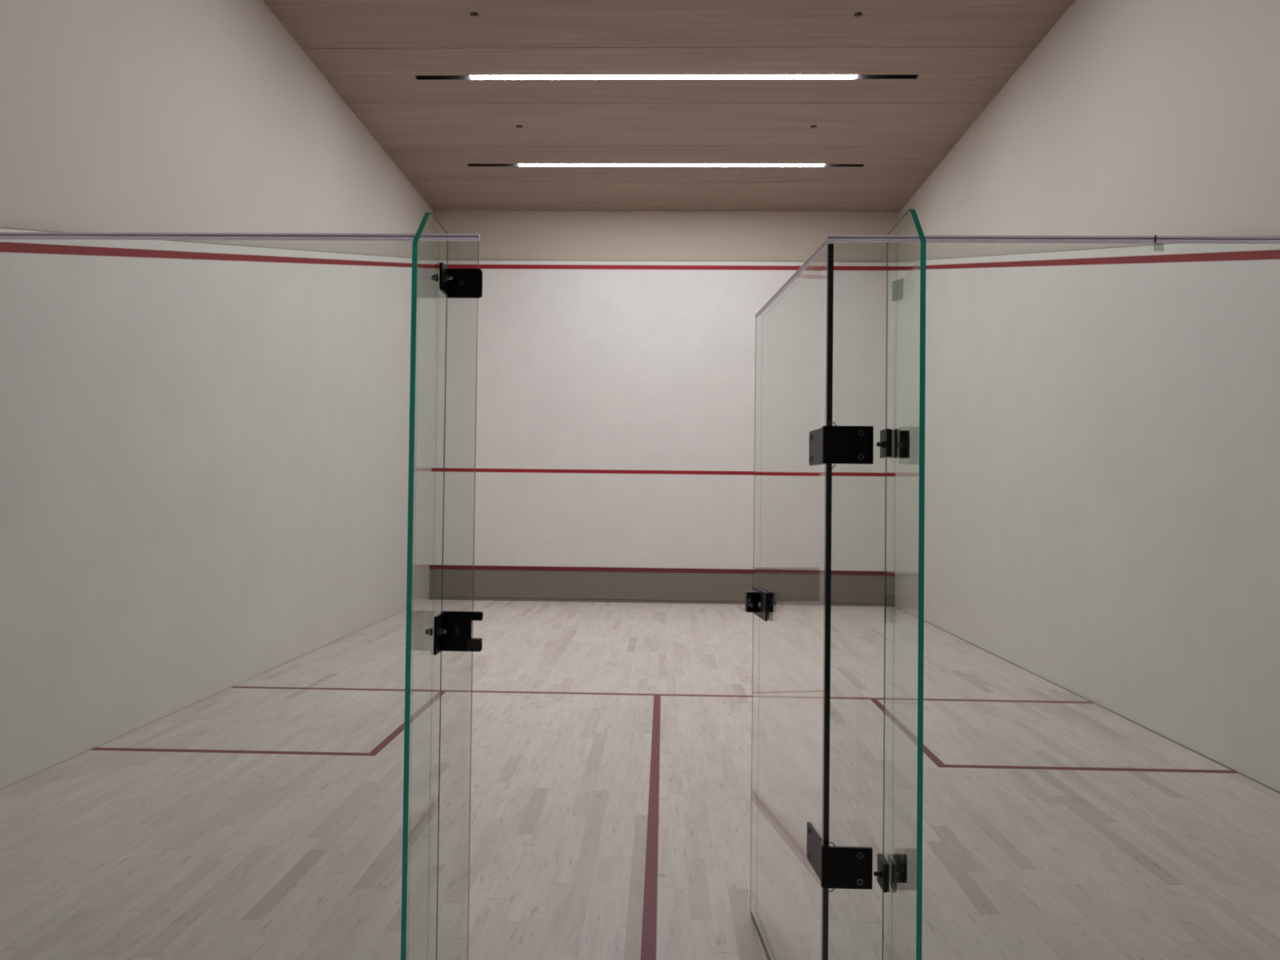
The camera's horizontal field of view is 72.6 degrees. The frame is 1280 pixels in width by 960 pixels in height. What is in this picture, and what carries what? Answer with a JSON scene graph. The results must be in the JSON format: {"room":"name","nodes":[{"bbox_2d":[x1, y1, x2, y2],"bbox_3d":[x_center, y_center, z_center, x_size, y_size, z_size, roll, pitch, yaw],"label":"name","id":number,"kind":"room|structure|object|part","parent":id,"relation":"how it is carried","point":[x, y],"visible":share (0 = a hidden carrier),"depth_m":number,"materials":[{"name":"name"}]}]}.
{"room":"sports hall","nodes":[
{"label":"sports hall","id":0,"kind":"room"},
{"bbox_2d":[0,0,435,789],"bbox_3d":[-3.209,-1.238,5.033,0.245,5.537,14.640,1,-1,2],"label":"wall","id":1,"kind":"structure","parent":0,"point":[204,464],"depth_m":5.93,"materials":[{"name":"beige paint"}]},
{"bbox_2d":[0,602,422,790],"bbox_3d":[-3.057,1.569,7.166,0.002,0.001,9.810,1,-1,2],"label":"trim","id":2,"kind":"structure","parent":1,"relation":"attached to","point":[421,602],"depth_m":5.65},
{"bbox_2d":[0,241,435,268],"bbox_3d":[-3.018,-1.826,7.215,0.001,2.537,9.890,1,-1,2],"label":"side wall line","id":3,"kind":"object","parent":1,"relation":"attached to","point":[18,247],"depth_m":5.65,"materials":[{"name":"red paint"}]},
{"bbox_2d":[0,600,1279,959],"bbox_3d":[0.078,1.616,4.842,6.800,0.100,14.740,1,-1,2],"label":"floor","id":4,"kind":"structure","parent":0,"point":[105,855],"depth_m":4.08,"materials":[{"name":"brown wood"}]},
{"bbox_2d":[89,691,445,755],"bbox_3d":[-2.282,1.553,5.717,1.632,0.001,1.601,1,-1,2],"label":"trim","id":5,"kind":"structure","parent":4,"relation":"attached to","point":[374,752],"depth_m":4.96,"materials":[{"name":"red paint"}]},
{"bbox_2d":[400,212,483,959],"bbox_3d":[-0.464,0.446,2.060,0.154,2.131,0.314,1,-1,2],"label":"glass fin","id":6,"kind":"object","parent":4,"relation":"on","point":[415,242],"depth_m":1.99,"materials":[{"name":"clear glass"}]},
{"bbox_3d":[-0.460,0.375,2.150,0.138,0.098,0.071,1,-1,-33],"label":"strike bracket","id":7,"kind":"part","parent":6,"relation":"part of","materials":[{"name":"black metal"}]},
{"bbox_3d":[-0.457,-0.492,2.165,0.121,0.072,0.066,1,-1,-40],"label":"stop bracket","id":8,"kind":"part","parent":6,"relation":"part of","materials":[{"name":"black metal"}]},
{"bbox_3d":[-0.442,0.376,2.165,0.102,0.098,0.010,1,-1,2],"label":"plate","id":9,"kind":"part","parent":6,"relation":"part of","materials":[{"name":"black metal"}]},
{"bbox_3d":[-0.438,-0.491,2.180,0.088,0.072,0.010,1,-1,2],"label":"plate","id":10,"kind":"part","parent":6,"relation":"part of","materials":[{"name":"black metal"}]},
{"bbox_2d":[0,231,1279,959],"bbox_3d":[0.016,0.452,2.162,6.396,2.130,0.020,1,-1,2],"label":"glass wall","id":11,"kind":"structure","parent":4,"relation":"on","point":[1,233],"depth_m":2.17,"materials":[{"name":"clear glass"}]},
{"bbox_2d":[744,240,873,959],"bbox_3d":[0.434,0.461,2.610,0.129,2.124,0.988,1,-1,-9],"label":"door","id":12,"kind":"structure","parent":11,"relation":"in","point":[836,867],"depth_m":2.17,"materials":[{"name":"clear glass"}]},
{"bbox_3d":[0.408,0.419,2.977,0.006,0.095,0.232,1,-1,-4],"label":"plate","id":13,"kind":"part","parent":12,"relation":"part of","materials":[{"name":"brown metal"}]},
{"bbox_3d":[0.427,0.419,2.978,0.006,0.095,0.232,1,-1,-4],"label":"plate","id":14,"kind":"part","parent":12,"relation":"part of","materials":[{"name":"black metal"}]},
{"bbox_3d":[0.509,0.947,2.129,0.115,0.099,0.009,1,-1,2],"label":"wall plate","id":15,"kind":"part","parent":12,"relation":"part of","materials":[{"name":"black metal"}]},
{"bbox_3d":[0.516,-0.086,2.147,0.115,0.093,0.009,1,-1,2],"label":"wall plate","id":16,"kind":"part","parent":12,"relation":"part of","materials":[{"name":"black metal"}]},
{"bbox_2d":[640,695,660,959],"bbox_3d":[0.069,1.556,4.303,0.050,0.001,4.299,1,-1,2],"label":"floor line","id":17,"kind":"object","parent":4,"relation":"attached to","point":[648,947],"depth_m":3.60,"materials":[{"name":"red paint"}]},
{"bbox_2d":[230,686,1095,703],"bbox_3d":[0.124,1.594,6.476,6.400,0.001,0.050,1,-1,2],"label":"trim","id":18,"kind":"structure","parent":4,"relation":"attached to","point":[498,691],"depth_m":6.47,"materials":[{"name":"red paint"}]},
{"bbox_2d":[881,208,926,959],"bbox_3d":[0.601,0.457,1.998,0.012,2.131,0.285,1,-1,2],"label":"glass fin","id":19,"kind":"object","parent":4,"relation":"on","point":[923,242],"visible":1,"depth_m":1.86,"materials":[{"name":"clear glass"}]},
{"bbox_2d":[873,853,906,893],"bbox_3d":[0.606,0.946,2.099,0.086,0.067,0.064,1,-1,2],"label":"clamp","id":20,"kind":"object","parent":19,"relation":"attached to","point":[893,871],"visible":1,"depth_m":2.10,"materials":[{"name":"black metal"}]},
{"bbox_3d":[0.631,0.947,2.127,0.039,0.067,0.007,1,-1,2],"label":"wall plate","id":21,"kind":"part","parent":20,"relation":"part of","materials":[{"name":"black metal"}]},
{"bbox_2d":[876,428,909,458],"bbox_3d":[0.618,-0.088,2.117,0.086,0.068,0.064,1,-1,2],"label":"clamp","id":22,"kind":"object","parent":19,"relation":"attached to","point":[895,443],"visible":1,"depth_m":2.11,"materials":[{"name":"black metal"}]},
{"bbox_3d":[0.643,-0.087,2.145,0.039,0.068,0.007,1,-1,2],"label":"wall plate","id":23,"kind":"part","parent":22,"relation":"part of","materials":[{"name":"black metal"}]},
{"bbox_2d":[871,699,1239,773],"bbox_3d":[2.484,1.607,5.585,1.632,0.001,1.601,1,-1,2],"label":"trim","id":24,"kind":"structure","parent":4,"relation":"attached to","point":[926,751],"depth_m":4.82,"materials":[{"name":"red paint"}]},
{"bbox_2d":[430,210,899,571],"bbox_3d":[0.313,-1.073,12.179,7.000,5.537,0.245,1,-1,2],"label":"wall","id":25,"kind":"structure","parent":0,"point":[577,369],"depth_m":12.07,"materials":[{"name":"beige paint"}]},
{"bbox_2d":[429,564,894,606],"bbox_3d":[0.280,1.453,11.998,6.398,0.478,0.029,1,-1,2],"label":"board","id":26,"kind":"object","parent":25,"relation":"attached to","point":[491,583],"visible":1,"depth_m":11.99,"materials":[{"name":"grey paint"}]},
{"bbox_2d":[431,467,894,476],"bbox_3d":[0.298,-0.107,12.040,6.398,0.050,0.001,1,-1,2],"label":"trim","id":27,"kind":"structure","parent":25,"relation":"attached to","point":[433,469],"depth_m":12.04,"materials":[{"name":"red paint"}]},
{"bbox_2d":[435,264,896,271],"bbox_3d":[0.331,-2.947,12.089,6.398,0.060,0.001,1,-1,2],"label":"trim","id":28,"kind":"structure","parent":25,"relation":"attached to","point":[437,266],"depth_m":12.09,"materials":[{"name":"red paint"}]},
{"bbox_2d":[262,0,1075,212],"bbox_3d":[0.141,-3.941,4.888,6.590,0.140,14.640,1,-1,2],"label":"ceiling","id":29,"kind":"structure","parent":0,"point":[962,53],"depth_m":8.57,"materials":[{"name":"brown wood"}]},
{"bbox_2d":[470,12,479,17],"bbox_3d":[-1.369,-3.841,7.209,0.072,0.014,0.072,1,-1,2],"label":"sprinkler","id":30,"kind":"object","parent":29,"relation":"attached to","point":[472,14],"visible":1,"depth_m":7.20,"materials":[{"name":"brown metal"}]},
{"bbox_2d":[467,164,864,166],"bbox_3d":[0.295,-3.809,10.454,4.749,0.076,0.085,1,-1,2],"label":"ceiling light","id":31,"kind":"object","parent":29,"relation":"attached to","point":[468,165],"visible":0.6,"depth_m":10.45,"materials":[{"name":"white plastic"}]},
{"bbox_2d":[414,74,919,79],"bbox_3d":[0.234,-3.847,8.254,4.749,0.076,0.085,1,-1,2],"label":"ceiling light","id":32,"kind":"object","parent":29,"relation":"attached to","point":[897,76],"visible":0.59,"depth_m":8.25,"materials":[{"name":"white plastic"}]},
{"bbox_2d":[853,12,862,17],"bbox_3d":[1.788,-3.805,7.141,0.072,0.014,0.072,1,-1,2],"label":"sprinkler","id":33,"kind":"object","parent":29,"relation":"attached to","point":[857,14],"visible":1,"depth_m":7.13,"materials":[{"name":"brown metal"}]},
{"bbox_2d":[894,0,1279,792],"bbox_3d":[3.433,-1.164,4.848,0.245,5.537,14.640,1,-1,2],"label":"wall","id":34,"kind":"structure","parent":0,"point":[1102,517],"depth_m":6.13,"materials":[{"name":"beige paint"}]},
{"bbox_2d":[894,606,1279,793],"bbox_3d":[3.335,1.641,6.988,0.009,0.001,9.810,1,-1,2],"label":"trim","id":35,"kind":"structure","parent":34,"relation":"attached to","point":[895,606],"depth_m":5.92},
{"bbox_2d":[896,249,1279,270],"bbox_3d":[3.378,-1.755,7.036,0.001,2.537,9.890,1,-1,2],"label":"trim","id":36,"kind":"structure","parent":34,"relation":"attached to","point":[1268,254],"depth_m":5.93,"materials":[{"name":"red paint"}]}
]}

